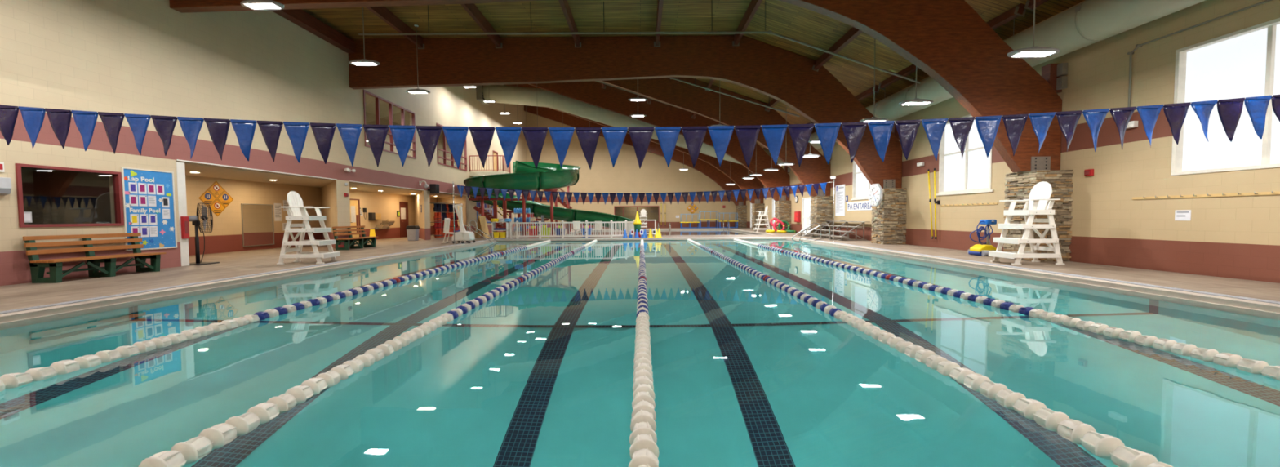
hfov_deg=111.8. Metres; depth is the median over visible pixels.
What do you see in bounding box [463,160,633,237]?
water slide
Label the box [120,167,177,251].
poster board
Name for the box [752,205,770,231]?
chair
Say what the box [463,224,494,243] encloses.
stair rail
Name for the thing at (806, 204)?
door
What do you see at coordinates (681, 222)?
platform
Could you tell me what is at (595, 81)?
pipe
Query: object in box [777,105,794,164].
pendant lamp
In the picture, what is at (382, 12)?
beam
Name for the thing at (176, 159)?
trim
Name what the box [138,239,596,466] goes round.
lane rope
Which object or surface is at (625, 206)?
window
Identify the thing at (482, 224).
sandwich board
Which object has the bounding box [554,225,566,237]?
tub
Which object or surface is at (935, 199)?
pole
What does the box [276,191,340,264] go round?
chair
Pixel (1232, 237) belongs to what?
wall
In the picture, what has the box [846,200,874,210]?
sign
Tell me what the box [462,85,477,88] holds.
pendant lamp
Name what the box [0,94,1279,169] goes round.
string
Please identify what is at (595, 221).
patio chair
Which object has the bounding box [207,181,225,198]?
warning sign
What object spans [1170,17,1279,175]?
window
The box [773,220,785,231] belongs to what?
ring
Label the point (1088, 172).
fire alarm
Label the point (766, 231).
ring
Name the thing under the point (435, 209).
life vest
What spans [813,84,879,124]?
beam
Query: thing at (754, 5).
beam
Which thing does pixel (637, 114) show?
pendant lamp
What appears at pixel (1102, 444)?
lane rope
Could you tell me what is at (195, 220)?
pedestal fan
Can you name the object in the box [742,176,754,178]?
pendant lamp
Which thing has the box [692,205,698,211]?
warning sign
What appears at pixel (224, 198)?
warning sign
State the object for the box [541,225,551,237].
tub
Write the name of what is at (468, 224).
stair rail
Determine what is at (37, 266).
park bench
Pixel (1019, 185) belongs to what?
stone pillar
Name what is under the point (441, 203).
rack
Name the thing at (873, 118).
pendant lamp
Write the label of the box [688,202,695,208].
warning sign
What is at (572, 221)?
patio chair
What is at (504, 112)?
pendant lamp
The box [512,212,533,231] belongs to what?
rack
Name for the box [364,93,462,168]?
wall
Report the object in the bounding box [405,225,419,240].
trash bin
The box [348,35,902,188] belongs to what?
arch
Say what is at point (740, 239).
floor
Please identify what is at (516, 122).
pendant lamp
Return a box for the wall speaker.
[427,183,439,193]
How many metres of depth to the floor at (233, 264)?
9.12 m
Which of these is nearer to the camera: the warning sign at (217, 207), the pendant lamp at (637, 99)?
the warning sign at (217, 207)
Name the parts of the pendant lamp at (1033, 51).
led panel, rod, led panel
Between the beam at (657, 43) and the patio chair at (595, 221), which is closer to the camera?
the beam at (657, 43)
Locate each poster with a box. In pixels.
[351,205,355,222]
[835,184,844,215]
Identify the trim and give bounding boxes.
[0,236,1279,314]
[176,159,466,195]
[176,161,189,266]
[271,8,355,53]
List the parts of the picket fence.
fence post, fence post, fence rail, fence post, fence rail, fence post, fence rail, fence post, fence rail, fence post, fence rail, fence post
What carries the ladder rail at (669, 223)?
on the floor at (233, 264)
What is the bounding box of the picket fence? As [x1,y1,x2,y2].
[509,219,634,238]
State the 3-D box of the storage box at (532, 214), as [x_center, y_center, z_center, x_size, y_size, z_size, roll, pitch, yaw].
[-6.918,-1.148,27.381,0.350,0.270,0.370,0,2,0]
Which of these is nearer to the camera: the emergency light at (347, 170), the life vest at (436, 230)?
the emergency light at (347, 170)
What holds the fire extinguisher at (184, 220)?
attached to the wall at (144, 57)
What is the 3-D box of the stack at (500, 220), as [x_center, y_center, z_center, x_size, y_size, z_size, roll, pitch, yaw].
[-7.606,-0.737,23.887,0.300,0.179,0.229,0,2,0]
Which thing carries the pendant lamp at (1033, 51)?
hanging from the ceiling at (792, 21)
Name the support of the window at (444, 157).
in the wall at (144, 57)
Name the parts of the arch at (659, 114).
plate, wall post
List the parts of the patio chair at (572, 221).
backrest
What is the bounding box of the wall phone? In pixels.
[362,208,366,219]
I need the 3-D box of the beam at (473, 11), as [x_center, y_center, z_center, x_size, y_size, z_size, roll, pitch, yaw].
[-5.541,-7.351,13.867,0.260,0.430,6.230,0,2,0]
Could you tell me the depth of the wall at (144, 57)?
10.91 m
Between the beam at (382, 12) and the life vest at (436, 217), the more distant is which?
the life vest at (436, 217)
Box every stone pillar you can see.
[735,205,746,227]
[751,203,764,229]
[774,200,791,232]
[809,195,832,235]
[871,188,906,244]
[1003,169,1073,261]
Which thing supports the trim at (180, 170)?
attached to the wall at (144, 57)
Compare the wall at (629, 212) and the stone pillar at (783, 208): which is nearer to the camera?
the stone pillar at (783, 208)
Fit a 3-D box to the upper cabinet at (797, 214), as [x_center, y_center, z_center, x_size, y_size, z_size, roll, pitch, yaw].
[10.322,-1.093,28.460,0.180,0.700,0.750,0,2,0]
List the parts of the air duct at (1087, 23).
hanger rod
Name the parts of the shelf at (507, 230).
panel, panel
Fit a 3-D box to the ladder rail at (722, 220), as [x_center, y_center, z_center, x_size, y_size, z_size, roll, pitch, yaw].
[8.032,-0.716,40.600,0.548,1.090,0.813,0,2,0]
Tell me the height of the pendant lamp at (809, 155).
3.402 m
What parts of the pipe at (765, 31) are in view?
hanger rod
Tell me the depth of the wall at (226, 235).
17.06 m
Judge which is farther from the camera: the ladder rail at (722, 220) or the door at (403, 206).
the ladder rail at (722, 220)
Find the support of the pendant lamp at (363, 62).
hanging from the ceiling at (792, 21)
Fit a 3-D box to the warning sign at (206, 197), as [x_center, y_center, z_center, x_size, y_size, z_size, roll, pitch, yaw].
[-14.732,-1.197,14.779,0.018,0.620,0.620,0,2,0]
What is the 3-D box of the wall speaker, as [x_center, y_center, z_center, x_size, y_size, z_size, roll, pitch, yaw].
[-11.161,-2.405,23.368,0.500,0.500,0.410,0,2,0]
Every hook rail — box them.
[940,202,998,206]
[1132,191,1279,199]
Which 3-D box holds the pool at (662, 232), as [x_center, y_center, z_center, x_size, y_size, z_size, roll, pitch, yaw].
[1.405,-0.025,33.668,13.500,0.001,13.900,0,2,0]
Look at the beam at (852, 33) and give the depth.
14.97 m
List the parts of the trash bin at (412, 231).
lid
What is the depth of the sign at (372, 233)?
22.61 m
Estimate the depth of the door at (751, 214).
41.04 m
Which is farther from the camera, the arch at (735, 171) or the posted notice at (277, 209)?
the arch at (735, 171)
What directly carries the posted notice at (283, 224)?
attached to the wall at (144, 57)
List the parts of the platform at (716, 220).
guard rail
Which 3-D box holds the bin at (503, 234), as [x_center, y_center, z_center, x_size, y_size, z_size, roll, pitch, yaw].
[-7.514,0.070,23.913,0.340,0.305,0.380,0,2,0]
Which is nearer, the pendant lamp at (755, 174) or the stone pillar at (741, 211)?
the pendant lamp at (755, 174)
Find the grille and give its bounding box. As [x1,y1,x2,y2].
[429,184,435,192]
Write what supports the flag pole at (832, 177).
on the floor at (233, 264)
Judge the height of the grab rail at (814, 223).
0.926 m
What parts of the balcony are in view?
railing, railing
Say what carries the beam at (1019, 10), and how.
attached to the ceiling at (792, 21)
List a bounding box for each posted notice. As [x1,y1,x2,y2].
[273,203,282,221]
[282,222,291,231]
[283,200,288,211]
[1174,209,1191,220]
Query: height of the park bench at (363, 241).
0.875 m
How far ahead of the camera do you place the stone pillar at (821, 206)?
23.39 m
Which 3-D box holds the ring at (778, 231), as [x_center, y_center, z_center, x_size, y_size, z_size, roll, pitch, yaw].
[9.381,-0.125,28.730,0.604,0.180,0.611,-1,2,-24]
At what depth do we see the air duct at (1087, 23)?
9.53 m
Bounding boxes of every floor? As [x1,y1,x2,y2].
[0,227,1279,311]
[518,239,786,241]
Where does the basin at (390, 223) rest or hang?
in the fountain
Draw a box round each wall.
[0,0,527,285]
[185,175,438,255]
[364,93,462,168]
[525,111,737,228]
[614,206,658,221]
[746,0,1279,283]
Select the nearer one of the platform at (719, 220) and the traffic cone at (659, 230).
the traffic cone at (659, 230)
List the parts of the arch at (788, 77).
plate, wall post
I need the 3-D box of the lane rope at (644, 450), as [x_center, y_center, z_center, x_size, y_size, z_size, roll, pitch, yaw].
[0.061,0.807,11.840,0.170,0.166,22.800,0,2,0]
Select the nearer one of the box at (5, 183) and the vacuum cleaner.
the box at (5, 183)
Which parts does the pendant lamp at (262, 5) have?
led panel, led panel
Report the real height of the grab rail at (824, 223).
0.926 m
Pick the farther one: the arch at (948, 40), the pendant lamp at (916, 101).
the pendant lamp at (916, 101)
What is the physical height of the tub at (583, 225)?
0.670 m
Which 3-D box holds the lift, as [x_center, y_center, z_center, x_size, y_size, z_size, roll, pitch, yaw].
[-8.332,-0.463,19.923,1.500,1.819,0.640,0,2,0]
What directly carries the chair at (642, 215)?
on the floor at (233, 264)
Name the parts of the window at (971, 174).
pane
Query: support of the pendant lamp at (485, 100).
hanging from the ceiling at (792, 21)
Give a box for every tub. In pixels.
[526,226,538,237]
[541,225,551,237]
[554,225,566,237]
[580,225,592,237]
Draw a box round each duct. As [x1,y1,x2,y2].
[475,84,771,164]
[777,0,1205,163]
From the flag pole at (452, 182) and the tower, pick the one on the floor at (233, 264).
the tower
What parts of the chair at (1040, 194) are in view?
leg, rail, arm post, leg, leg, rail, rail, rail, rail, seat rail, rail, arm post, leg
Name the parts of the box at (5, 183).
sign plate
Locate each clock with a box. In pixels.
[795,195,798,203]
[868,183,883,205]
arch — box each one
[169,0,1067,172]
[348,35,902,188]
[503,84,763,204]
[524,105,746,205]
[528,80,790,200]
[599,77,831,196]
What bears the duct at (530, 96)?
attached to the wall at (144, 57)
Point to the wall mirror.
(257, 220)
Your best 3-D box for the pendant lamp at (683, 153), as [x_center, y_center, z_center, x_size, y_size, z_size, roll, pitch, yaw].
[3.729,-7.052,37.040,0.880,3.197,0.420,0,2,0]
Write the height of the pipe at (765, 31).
2.753 m
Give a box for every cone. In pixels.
[622,229,627,238]
[633,211,641,237]
[634,229,639,238]
[648,228,653,237]
[654,228,659,237]
[657,228,662,237]
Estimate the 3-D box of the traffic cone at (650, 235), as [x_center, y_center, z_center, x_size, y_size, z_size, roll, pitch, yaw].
[0.569,-0.013,23.635,0.310,0.500,0.310,0,2,0]
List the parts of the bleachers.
support frame, support frame, support frame, support frame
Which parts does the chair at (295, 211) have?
leg, arm post, rail, seat rail, rail, rail, rail, leg, rail, leg, rail, leg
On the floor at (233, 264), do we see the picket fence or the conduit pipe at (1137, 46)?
the picket fence
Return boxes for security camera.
[418,180,428,187]
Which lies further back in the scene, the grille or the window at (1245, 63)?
the grille
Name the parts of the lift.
lift backrest, push handle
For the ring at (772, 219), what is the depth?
29.77 m
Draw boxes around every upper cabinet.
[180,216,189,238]
[794,211,800,222]
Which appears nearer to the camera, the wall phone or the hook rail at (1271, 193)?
the hook rail at (1271, 193)
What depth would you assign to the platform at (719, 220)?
41.39 m
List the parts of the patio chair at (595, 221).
backrest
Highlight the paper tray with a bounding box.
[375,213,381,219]
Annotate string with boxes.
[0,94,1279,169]
[457,182,829,204]
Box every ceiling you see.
[184,162,463,198]
[301,0,1084,148]
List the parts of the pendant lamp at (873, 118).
rod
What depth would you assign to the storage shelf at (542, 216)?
27.20 m
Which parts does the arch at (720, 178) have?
plate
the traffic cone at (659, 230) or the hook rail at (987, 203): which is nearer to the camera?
the hook rail at (987, 203)
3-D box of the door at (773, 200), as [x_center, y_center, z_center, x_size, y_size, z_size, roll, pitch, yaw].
[10.473,-1.454,33.524,0.182,2.470,1.400,0,2,0]
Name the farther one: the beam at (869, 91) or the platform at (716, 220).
the platform at (716, 220)
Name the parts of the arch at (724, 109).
plate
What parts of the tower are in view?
tower post, tower post, stair railing, stair railing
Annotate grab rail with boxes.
[791,222,821,241]
[799,222,831,243]
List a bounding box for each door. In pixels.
[349,198,360,237]
[399,201,408,237]
[493,150,497,171]
[750,202,752,228]
[772,199,775,230]
[801,197,812,232]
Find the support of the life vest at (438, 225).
hanging from the rack at (441, 203)
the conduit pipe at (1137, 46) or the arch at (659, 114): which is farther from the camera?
the arch at (659, 114)
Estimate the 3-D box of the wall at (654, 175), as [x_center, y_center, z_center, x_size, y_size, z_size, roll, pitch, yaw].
[-0.428,-7.183,43.408,22.350,13.925,0.300,0,2,0]
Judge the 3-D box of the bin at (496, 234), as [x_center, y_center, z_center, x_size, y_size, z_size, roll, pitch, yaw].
[-7.870,0.072,23.915,0.340,0.305,0.380,0,2,0]
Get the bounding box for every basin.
[375,224,388,231]
[382,220,395,226]
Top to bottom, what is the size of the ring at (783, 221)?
0.794 m
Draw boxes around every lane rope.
[0,240,551,391]
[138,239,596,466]
[628,239,659,466]
[687,239,1173,466]
[733,238,1279,379]
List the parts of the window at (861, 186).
pane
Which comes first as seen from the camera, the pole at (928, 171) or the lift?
the pole at (928, 171)
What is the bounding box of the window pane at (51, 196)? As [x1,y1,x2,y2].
[21,167,111,224]
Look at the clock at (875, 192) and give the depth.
16.70 m
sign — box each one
[198,189,217,207]
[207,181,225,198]
[208,199,226,216]
[217,191,233,207]
[369,229,375,240]
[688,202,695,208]
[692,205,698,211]
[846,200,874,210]
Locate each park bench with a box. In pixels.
[22,232,166,283]
[332,225,378,249]
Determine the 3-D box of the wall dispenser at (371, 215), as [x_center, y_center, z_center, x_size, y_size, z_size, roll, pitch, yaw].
[-14.597,-0.938,23.895,0.200,0.420,0.900,0,2,0]
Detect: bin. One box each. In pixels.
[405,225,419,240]
[493,231,500,237]
[499,231,506,237]
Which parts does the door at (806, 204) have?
pane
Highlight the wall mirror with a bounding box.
[240,203,274,246]
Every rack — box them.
[429,202,462,237]
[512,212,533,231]
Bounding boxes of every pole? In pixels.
[452,182,460,244]
[831,176,835,242]
[927,168,933,239]
[933,168,936,239]
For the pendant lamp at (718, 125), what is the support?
hanging from the ceiling at (792, 21)
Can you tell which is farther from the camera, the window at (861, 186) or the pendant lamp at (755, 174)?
the pendant lamp at (755, 174)
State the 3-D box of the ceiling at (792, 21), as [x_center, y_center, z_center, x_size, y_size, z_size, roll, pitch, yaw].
[-0.553,-9.469,19.903,22.350,7.749,47.100,0,2,0]
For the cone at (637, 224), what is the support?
on the floor at (233, 264)
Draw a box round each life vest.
[433,203,440,211]
[433,212,440,220]
[433,221,440,228]
[434,229,441,237]
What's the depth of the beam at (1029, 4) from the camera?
10.38 m
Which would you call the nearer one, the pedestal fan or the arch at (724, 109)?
the pedestal fan
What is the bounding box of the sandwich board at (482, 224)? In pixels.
[474,215,489,238]
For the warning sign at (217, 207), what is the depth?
15.10 m
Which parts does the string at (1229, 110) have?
cord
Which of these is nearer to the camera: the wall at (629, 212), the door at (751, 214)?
the door at (751, 214)
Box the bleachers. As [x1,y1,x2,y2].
[797,220,870,240]
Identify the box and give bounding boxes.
[0,161,11,195]
[527,213,533,217]
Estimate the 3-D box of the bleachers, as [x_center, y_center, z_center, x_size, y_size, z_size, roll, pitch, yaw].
[9.651,-0.223,22.166,1.300,0.885,5.600,0,2,0]
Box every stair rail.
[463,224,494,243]
[466,224,499,242]
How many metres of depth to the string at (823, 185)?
18.65 m
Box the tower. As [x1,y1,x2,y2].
[473,187,572,233]
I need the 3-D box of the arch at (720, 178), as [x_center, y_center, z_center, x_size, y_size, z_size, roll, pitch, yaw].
[-0.470,-8.321,42.669,21.770,11.276,0.390,0,2,0]
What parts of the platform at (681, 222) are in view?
guard rail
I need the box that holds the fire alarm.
[1084,168,1093,176]
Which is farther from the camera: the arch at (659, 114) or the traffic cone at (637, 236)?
the arch at (659, 114)
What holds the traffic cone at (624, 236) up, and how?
on the floor at (233, 264)
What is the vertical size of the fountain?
0.650 m
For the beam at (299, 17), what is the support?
attached to the wall at (144, 57)
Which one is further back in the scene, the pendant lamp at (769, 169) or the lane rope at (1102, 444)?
the pendant lamp at (769, 169)
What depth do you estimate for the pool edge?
7.61 m
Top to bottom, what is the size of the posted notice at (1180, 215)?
0.200 m
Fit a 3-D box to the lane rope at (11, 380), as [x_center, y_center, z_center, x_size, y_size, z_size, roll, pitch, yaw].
[-4.869,0.844,11.862,0.170,0.166,22.800,0,2,0]
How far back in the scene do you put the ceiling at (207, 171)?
15.62 m
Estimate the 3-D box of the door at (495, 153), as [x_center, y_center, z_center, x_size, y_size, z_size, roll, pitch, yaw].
[-11.418,-5.399,34.117,0.130,2.100,1.100,0,2,0]
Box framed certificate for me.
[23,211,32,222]
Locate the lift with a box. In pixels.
[441,203,477,243]
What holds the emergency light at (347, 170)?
attached to the wall at (144, 57)
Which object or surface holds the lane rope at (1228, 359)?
on the pool at (748, 372)
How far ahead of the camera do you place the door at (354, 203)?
22.38 m
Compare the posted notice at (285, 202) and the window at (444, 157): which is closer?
the posted notice at (285, 202)
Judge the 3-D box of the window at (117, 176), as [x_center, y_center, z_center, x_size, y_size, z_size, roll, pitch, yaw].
[-11.500,-0.731,8.778,0.130,1.180,1.600,0,2,0]
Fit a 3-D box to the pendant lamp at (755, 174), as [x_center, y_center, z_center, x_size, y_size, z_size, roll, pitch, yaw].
[7.418,-5.386,27.681,0.880,3.332,0.420,0,2,0]
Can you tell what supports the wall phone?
attached to the wall at (144, 57)
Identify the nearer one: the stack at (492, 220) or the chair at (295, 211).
the chair at (295, 211)
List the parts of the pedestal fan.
motor, power cord, fan blade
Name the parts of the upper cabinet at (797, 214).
cabinet door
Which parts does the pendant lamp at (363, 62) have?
led panel, rod, led panel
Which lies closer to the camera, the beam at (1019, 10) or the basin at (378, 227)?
the beam at (1019, 10)
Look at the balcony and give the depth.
28.92 m
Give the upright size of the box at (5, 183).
0.599 m
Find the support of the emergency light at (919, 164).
attached to the wall at (1232, 237)
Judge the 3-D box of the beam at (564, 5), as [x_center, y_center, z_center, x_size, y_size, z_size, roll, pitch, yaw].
[-2.441,-7.375,13.852,0.260,0.430,6.230,0,2,0]
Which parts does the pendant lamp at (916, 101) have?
led panel, rod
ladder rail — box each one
[669,222,671,235]
[721,220,729,230]
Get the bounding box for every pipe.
[358,0,920,84]
[595,80,694,113]
[668,77,799,116]
[1127,0,1272,121]
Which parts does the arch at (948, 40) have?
plate, wall post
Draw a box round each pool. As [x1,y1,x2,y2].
[0,240,1279,466]
[567,230,754,235]
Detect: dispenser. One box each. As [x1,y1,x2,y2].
[368,212,381,220]
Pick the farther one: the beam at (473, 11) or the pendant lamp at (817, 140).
the pendant lamp at (817, 140)
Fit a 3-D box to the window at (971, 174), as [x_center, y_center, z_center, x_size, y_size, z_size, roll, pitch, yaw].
[10.401,-2.498,13.844,0.210,2.470,2.450,0,2,0]
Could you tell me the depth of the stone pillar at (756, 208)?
36.39 m
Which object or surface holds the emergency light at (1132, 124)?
attached to the wall at (1232, 237)
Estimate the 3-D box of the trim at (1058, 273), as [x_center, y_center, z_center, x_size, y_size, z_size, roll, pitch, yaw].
[0.036,0.857,11.842,16.310,0.336,23.560,0,2,0]
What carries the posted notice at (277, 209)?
attached to the wall at (144, 57)
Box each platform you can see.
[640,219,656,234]
[680,213,700,228]
[697,211,718,228]
[718,213,737,228]
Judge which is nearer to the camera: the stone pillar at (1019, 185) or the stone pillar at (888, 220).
the stone pillar at (1019, 185)
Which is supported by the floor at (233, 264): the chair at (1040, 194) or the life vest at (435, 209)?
the chair at (1040, 194)
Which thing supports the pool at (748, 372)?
in the floor at (740, 239)
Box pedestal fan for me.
[188,202,219,265]
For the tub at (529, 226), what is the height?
0.670 m
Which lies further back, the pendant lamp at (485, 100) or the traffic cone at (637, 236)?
the pendant lamp at (485, 100)
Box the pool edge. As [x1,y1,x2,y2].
[0,228,1279,327]
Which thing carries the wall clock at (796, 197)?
attached to the wall at (1232, 237)
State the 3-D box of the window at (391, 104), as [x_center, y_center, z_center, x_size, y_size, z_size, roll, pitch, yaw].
[-11.479,-4.870,20.002,0.130,2.330,4.050,0,2,0]
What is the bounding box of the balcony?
[469,155,510,177]
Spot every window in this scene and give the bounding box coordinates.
[15,163,124,227]
[363,89,416,159]
[436,123,466,171]
[613,205,659,222]
[850,160,871,200]
[935,114,994,195]
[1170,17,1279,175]
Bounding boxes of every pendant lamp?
[240,0,284,10]
[349,7,379,66]
[405,24,430,93]
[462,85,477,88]
[482,99,495,102]
[498,103,511,114]
[511,104,523,124]
[628,79,647,101]
[629,101,646,116]
[678,152,688,169]
[711,124,728,126]
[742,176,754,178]
[749,142,762,175]
[763,168,779,170]
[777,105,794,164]
[803,120,820,157]
[808,138,819,142]
[859,38,888,122]
[898,66,933,105]
[1007,0,1059,58]
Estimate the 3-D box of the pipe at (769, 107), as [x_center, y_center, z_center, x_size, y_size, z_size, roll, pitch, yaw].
[-1.069,-8.058,19.910,16.821,5.517,0.100,0,2,0]
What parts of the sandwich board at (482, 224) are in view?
board panel, board panel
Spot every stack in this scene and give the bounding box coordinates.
[490,218,498,222]
[498,218,505,222]
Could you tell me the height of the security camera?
0.387 m
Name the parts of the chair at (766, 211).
leg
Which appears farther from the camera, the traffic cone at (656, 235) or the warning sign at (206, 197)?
the traffic cone at (656, 235)
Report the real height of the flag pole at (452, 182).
2.730 m
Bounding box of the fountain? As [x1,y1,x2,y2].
[374,220,395,231]
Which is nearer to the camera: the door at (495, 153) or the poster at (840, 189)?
the poster at (840, 189)
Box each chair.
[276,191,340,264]
[572,221,581,235]
[591,221,601,235]
[639,208,647,228]
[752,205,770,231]
[988,181,1065,265]
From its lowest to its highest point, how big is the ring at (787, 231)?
0.181 m
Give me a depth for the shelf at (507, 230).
23.75 m
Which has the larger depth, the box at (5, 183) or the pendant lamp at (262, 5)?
the pendant lamp at (262, 5)
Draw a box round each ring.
[765,230,775,232]
[769,217,778,226]
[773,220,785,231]
[777,220,790,231]
[777,230,786,232]
[786,230,795,232]
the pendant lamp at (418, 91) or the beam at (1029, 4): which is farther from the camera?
the pendant lamp at (418, 91)
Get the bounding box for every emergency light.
[344,168,355,172]
[916,162,924,166]
[1126,120,1137,128]
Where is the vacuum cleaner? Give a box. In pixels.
[967,219,996,256]
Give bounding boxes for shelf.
[492,222,509,239]
[520,215,543,235]

